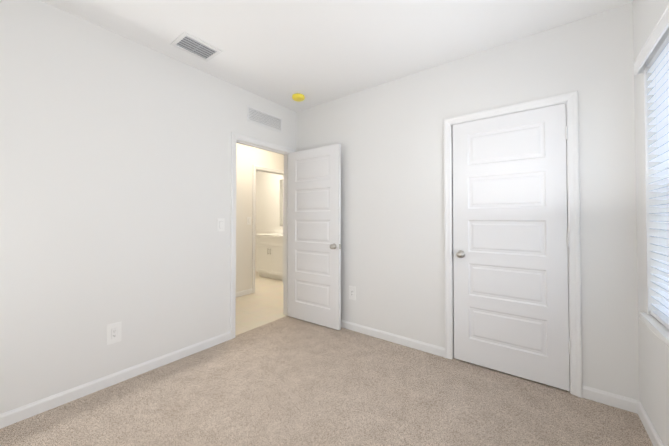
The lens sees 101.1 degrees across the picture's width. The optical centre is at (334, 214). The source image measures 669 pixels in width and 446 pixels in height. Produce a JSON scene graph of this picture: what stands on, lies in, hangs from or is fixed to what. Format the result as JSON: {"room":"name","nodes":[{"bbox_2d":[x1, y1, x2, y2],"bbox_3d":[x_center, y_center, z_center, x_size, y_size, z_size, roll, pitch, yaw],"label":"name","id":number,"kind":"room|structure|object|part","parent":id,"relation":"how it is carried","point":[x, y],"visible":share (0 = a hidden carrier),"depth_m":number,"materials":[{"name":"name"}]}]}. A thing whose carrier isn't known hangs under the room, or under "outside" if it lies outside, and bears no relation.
{"room":"empty bedroom","nodes":[
{"label":"empty bedroom","id":0,"kind":"room"},
{"bbox_2d":[0,0,295,413],"bbox_3d":[-1.624,-0.051,2.158,0.115,2.612,3.601,-1,-1,37],"label":"wall","id":1,"kind":"structure","parent":0,"point":[115,176],"depth_m":1.99,"materials":[{"name":"white paint"}]},
{"bbox_2d":[106,321,121,344],"bbox_3d":[-1.628,0.878,2.035,0.009,0.146,0.088,-1,-1,37],"label":"outlet","id":2,"kind":"object","parent":1,"relation":"attached to","point":[113,333],"visible":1,"depth_m":2.03,"materials":[{"name":"white plastic"}]},
{"bbox_2d":[0,332,230,428],"bbox_3d":[-1.787,1.210,1.816,0.012,0.079,2.430,-1,-1,37],"label":"baseboard","id":3,"kind":"structure","parent":1,"relation":"attached to","point":[11,417],"depth_m":1.96,"materials":[{"name":"white wood"}]},
{"bbox_2d":[217,218,224,231],"bbox_3d":[-1.121,0.104,2.719,0.011,0.128,0.078,-1,-1,37],"label":"light switch","id":4,"kind":"object","parent":1,"relation":"attached to","point":[220,224],"visible":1,"depth_m":2.72,"materials":[{"name":"white plastic"}]},
{"bbox_2d":[230,132,294,338],"bbox_3d":[-0.831,0.216,3.193,0.134,2.110,0.893,-1,-1,37],"label":"door frame","id":5,"kind":"structure","parent":1,"relation":"attached to","point":[235,137],"depth_m":3.23,"materials":[{"name":"white wood"}]},
{"bbox_2d":[288,144,340,329],"bbox_3d":[-0.257,0.244,3.234,0.772,2.032,0.160,-1,-1,35],"label":"bedroom door","id":6,"kind":"structure","parent":5,"relation":"attached to","point":[314,247],"depth_m":3.19,"materials":[{"name":"white paint"}]},
{"bbox_2d":[247,105,281,132],"bbox_3d":[-0.793,-1.092,3.178,0.006,0.177,0.496,-1,-1,37],"label":"air vent","id":7,"kind":"object","parent":1,"relation":"in","point":[263,118],"visible":1,"depth_m":3.15,"materials":[{"name":"white paint"}]},
{"bbox_2d":[236,143,283,291],"bbox_3d":[-1.710,-0.019,4.163,0.115,2.612,4.300,-1,-1,37],"label":"wall","id":8,"kind":"structure","parent":0,"point":[248,158],"depth_m":4.44,"materials":[{"name":"white paint"}]},
{"bbox_2d":[236,288,252,296],"bbox_3d":[-2.090,1.238,3.532,0.012,0.079,2.468,-1,-1,37],"label":"baseboard","id":9,"kind":"structure","parent":8,"relation":"attached to","point":[245,292],"depth_m":4.39,"materials":[{"name":"white wood"}]},
{"bbox_2d":[247,217,250,224],"bbox_3d":[-1.389,0.102,4.482,0.011,0.128,0.078,-1,-1,37],"label":"light switch","id":10,"kind":"object","parent":8,"relation":"attached to","point":[248,220],"visible":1,"depth_m":4.48,"materials":[{"name":"white plastic"}]},
{"bbox_2d":[255,169,283,275],"bbox_3d":[-1.148,0.266,4.905,0.117,2.066,0.746,-1,-1,37],"label":"door frame","id":11,"kind":"structure","parent":8,"relation":"attached to","point":[283,209],"depth_m":5.20,"materials":[{"name":"white"}]},
{"bbox_2d":[235,269,287,335],"bbox_3d":[-1.936,1.341,4.311,3.170,0.098,4.300,-1,-1,37],"label":"floor","id":12,"kind":"structure","parent":0,"point":[262,305],"depth_m":3.88,"materials":[{"name":"beige tile"}]},
{"bbox_2d":[256,229,282,280],"bbox_3d":[-1.153,0.803,5.762,0.926,1.020,0.572,-1,-1,37],"label":"bathroom vanity","id":13,"kind":"object","parent":12,"relation":"on","point":[269,255],"visible":0.5,"depth_m":5.58,"materials":[{"name":"white paint"}]},
{"bbox_2d":[255,171,282,268],"bbox_3d":[-1.300,0.015,6.307,1.810,2.612,0.100,-1,-1,37],"label":"wall","id":14,"kind":"structure","parent":0,"point":[267,202],"depth_m":6.45,"materials":[{"name":"white paint"}]},
{"bbox_2d":[280,179,282,225],"bbox_3d":[-0.963,-0.264,5.990,0.676,1.040,0.006,-1,-1,37],"label":"bathroom mirror","id":15,"kind":"object","parent":14,"relation":"attached to","point":[281,202],"visible":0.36,"depth_m":6.15,"materials":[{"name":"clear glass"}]},
{"bbox_2d":[0,316,652,445],"bbox_3d":[-0.115,1.296,1.563,3.047,0.100,4.100,-1,-1,37],"label":"floor carpet","id":16,"kind":"object","parent":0,"point":[287,381],"visible":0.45,"depth_m":1.80,"materials":[{"name":"beige carpet"}]},
{"bbox_2d":[41,0,632,111],"bbox_3d":[-0.995,-1.406,2.864,6.467,0.120,5.550,-1,-1,37],"label":"ceiling","id":17,"kind":"structure","parent":0,"point":[313,52],"depth_m":2.04,"materials":[{"name":"white paint"}]},
{"bbox_2d":[170,32,221,61],"bbox_3d":[-1.120,-1.352,2.237,0.240,0.007,0.300,-1,-1,37],"label":"ceiling vent","id":18,"kind":"object","parent":17,"relation":"in","point":[193,46],"visible":1,"depth_m":2.23,"materials":[{"name":"white paint"}]},
{"bbox_2d":[292,93,304,101],"bbox_3d":[-0.408,-1.321,3.120,0.142,0.042,0.142,-1,-1,37],"label":"smoke detector","id":19,"kind":"object","parent":17,"relation":"attached to","point":[297,97],"visible":1,"depth_m":3.09,"materials":[{"name":"yellow plastic"}]},
{"bbox_2d":[296,2,639,400],"bbox_3d":[0.798,-0.043,2.659,3.382,2.612,0.115,-1,-1,37],"label":"wall","id":20,"kind":"structure","parent":0,"point":[388,136],"depth_m":2.38,"materials":[{"name":"white paint"}]},
{"bbox_2d":[349,286,355,299],"bbox_3d":[0.194,0.864,3.022,0.088,0.146,0.009,-1,-1,37],"label":"outlet","id":21,"kind":"object","parent":20,"relation":"attached to","point":[352,292],"visible":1,"depth_m":3.02,"materials":[{"name":"white plastic"}]},
{"bbox_2d":[341,320,444,356],"bbox_3d":[0.230,1.229,2.970,1.846,0.079,0.040,-1,-1,37],"label":"baseboard","id":22,"kind":"structure","parent":20,"relation":"attached to","point":[426,347],"depth_m":2.70,"materials":[{"name":"white wood"}]},
{"bbox_2d":[453,103,570,390],"bbox_3d":[1.356,0.228,2.185,0.772,2.032,0.160,-1,-1,37],"label":"closet door","id":23,"kind":"structure","parent":20,"relation":"in","point":[510,246],"depth_m":2.14,"materials":[{"name":"white paint"}]},
{"bbox_2d":[444,91,581,397],"bbox_3d":[1.369,0.201,2.214,0.901,2.110,0.134,-1,-1,37],"label":"door frame","id":24,"kind":"structure","parent":20,"relation":"attached to","point":[570,99],"depth_m":1.94,"materials":[{"name":"white wood"}]},
{"bbox_2d":[633,0,668,445],"bbox_3d":[0.932,-0.082,0.233,0.250,2.612,3.600,-1,-1,37],"label":"wall","id":25,"kind":"structure","parent":0,"point":[653,368],"depth_m":1.57,"materials":[{"name":"white paint"}]},
{"bbox_2d":[632,399,663,445],"bbox_3d":[0.887,1.187,0.372,0.012,0.079,3.400,-1,-1,37],"label":"baseboard","id":26,"kind":"structure","parent":25,"relation":"attached to","point":[637,407],"depth_m":1.58,"materials":[{"name":"white wood"}]},
{"bbox_2d":[633,3,668,328],"bbox_3d":[1.336,-0.175,0.960,0.101,1.456,1.569,-1,-1,37],"label":"window blinds","id":27,"kind":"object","parent":25,"relation":"in","point":[656,43],"depth_m":1.45,"materials":[{"name":"white"}]},
{"bbox_3d":[1.354,-0.159,0.947,0.049,1.330,1.529,-1,-1,37],"label":"window blind slats","id":28,"kind":"part","parent":27,"relation":"part of","materials":[{"name":"white plastic"}]},
{"bbox_2d":[639,312,668,346],"bbox_3d":[1.367,0.577,0.925,0.160,0.032,1.615,-1,-1,37],"label":"window sill","id":29,"kind":"structure","parent":25,"relation":"attached to","point":[659,329],"depth_m":1.41,"materials":[{"name":"white wood"}]}
]}

